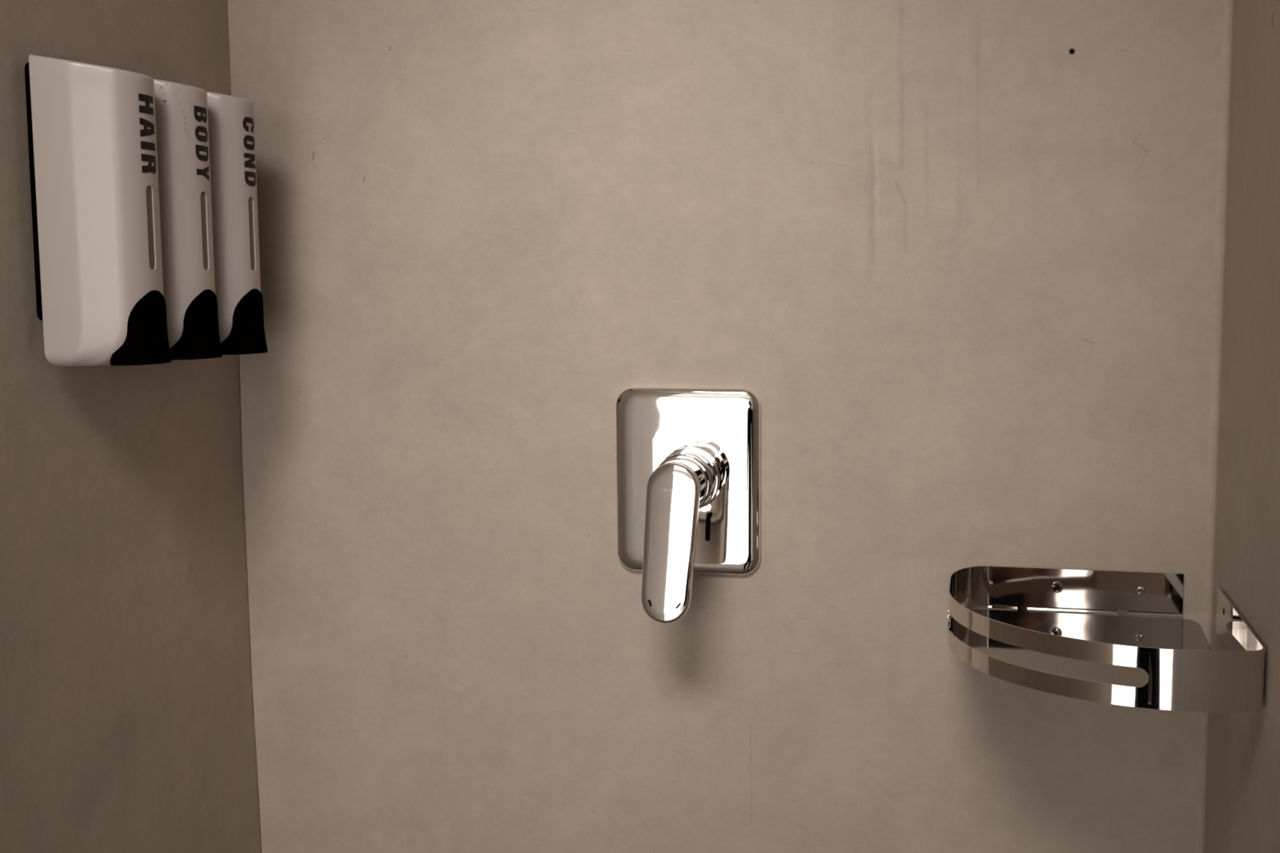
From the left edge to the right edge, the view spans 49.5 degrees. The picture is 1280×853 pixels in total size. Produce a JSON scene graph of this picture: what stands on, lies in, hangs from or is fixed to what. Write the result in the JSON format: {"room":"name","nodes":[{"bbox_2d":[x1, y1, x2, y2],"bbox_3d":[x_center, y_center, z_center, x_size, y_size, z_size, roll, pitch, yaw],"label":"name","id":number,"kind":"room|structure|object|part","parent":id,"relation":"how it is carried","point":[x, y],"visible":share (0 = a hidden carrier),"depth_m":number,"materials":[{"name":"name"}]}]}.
{"room":"shower stall","nodes":[
{"label":"shower stall","id":0,"kind":"room"},
{"bbox_2d":[0,0,262,852],"bbox_3d":[-0.641,0.280,0.501,0.122,2.450,1.750,1,6,14],"label":"wall","id":1,"kind":"structure","parent":0,"point":[127,719],"depth_m":1.12,"materials":[{"name":"beige concrete"}]},
{"bbox_2d":[24,62,42,319],"bbox_3d":[-0.416,-0.181,1.108,0.014,0.188,0.198,1,6,14],"label":"mounting plate","id":2,"kind":"object","parent":1,"relation":"attached to","point":[31,156],"visible":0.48,"depth_m":1.01,"materials":[{"name":"black plastic"}]},
{"bbox_2d":[28,54,171,366],"bbox_3d":[-0.392,-0.158,1.029,0.074,0.224,0.072,1,6,14],"label":"soap dispenser","id":3,"kind":"object","parent":2,"relation":"attached to","point":[95,133],"visible":1,"depth_m":1.00,"materials":[{"name":"beige plastic"}]},
{"bbox_3d":[-0.369,-0.074,1.032,0.028,0.054,0.059,1,6,14],"label":"push lever","id":4,"kind":"part","parent":3,"relation":"part of","materials":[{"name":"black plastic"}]},
{"bbox_2d":[153,78,222,359],"bbox_3d":[-0.374,-0.166,1.100,0.074,0.224,0.072,1,6,14],"label":"soap dispenser","id":5,"kind":"object","parent":2,"relation":"attached to","point":[181,110],"visible":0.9,"depth_m":1.08,"materials":[{"name":"beige plastic"}]},
{"bbox_3d":[-0.351,-0.082,1.103,0.028,0.054,0.059,1,6,14],"label":"push lever","id":6,"kind":"part","parent":5,"relation":"part of","materials":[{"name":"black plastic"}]},
{"bbox_2d":[206,91,267,355],"bbox_3d":[-0.357,-0.173,1.170,0.074,0.224,0.072,1,6,14],"label":"soap dispenser","id":7,"kind":"object","parent":2,"relation":"attached to","point":[231,119],"visible":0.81,"depth_m":1.15,"materials":[{"name":"beige plastic"}]},
{"bbox_3d":[-0.334,-0.089,1.173,0.028,0.054,0.059,1,6,14],"label":"push lever","id":8,"kind":"part","parent":7,"relation":"part of","materials":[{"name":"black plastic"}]},
{"bbox_2d":[227,0,1223,852],"bbox_3d":[0.059,0.191,1.286,1.100,2.450,0.120,1,6,14],"label":"wall","id":9,"kind":"structure","parent":0,"point":[957,262],"depth_m":1.20,"materials":[{"name":"beige concrete"}]},
{"bbox_2d":[615,386,760,623],"bbox_3d":[0.031,0.064,1.168,0.128,0.187,0.096,1,6,14],"label":"shower mixer","id":10,"kind":"object","parent":9,"relation":"attached to","point":[688,460],"visible":1,"depth_m":1.19,"materials":[{"name":"silver metal"}]},
{"bbox_3d":[0.025,0.095,1.137,0.047,0.131,0.028,1,6,14],"label":"lever","id":11,"kind":"part","parent":10,"relation":"part of","materials":[{"name":"silver metal"}]},
{"bbox_2d":[1066,47,1076,54],"bbox_3d":[0.343,-0.298,1.100,0.007,0.006,0.001,1,6,14],"label":"hole","id":12,"kind":"object","parent":9,"relation":"attached to","point":[1071,51],"visible":1,"depth_m":1.10,"materials":[{"name":"black"}]},
{"bbox_2d":[1195,0,1279,852],"bbox_3d":[0.366,0.270,0.508,0.128,2.450,1.250,1,6,14],"label":"wall","id":13,"kind":"structure","parent":0,"point":[1238,807],"depth_m":0.99,"materials":[{"name":"beige concrete"}]},
{"bbox_2d":[946,565,1265,712],"bbox_3d":[0.330,0.150,1.023,0.203,0.040,0.245,1,6,14],"label":"corner shelf","id":14,"kind":"object","parent":13,"relation":"attached to","point":[1164,664],"visible":1,"depth_m":1.01,"materials":[{"name":"silver metal"}]},
{"bbox_3d":[0.325,0.165,1.021,0.191,0.001,0.232,1,6,14],"label":"plate","id":15,"kind":"part","parent":14,"relation":"part of","materials":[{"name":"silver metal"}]}
]}

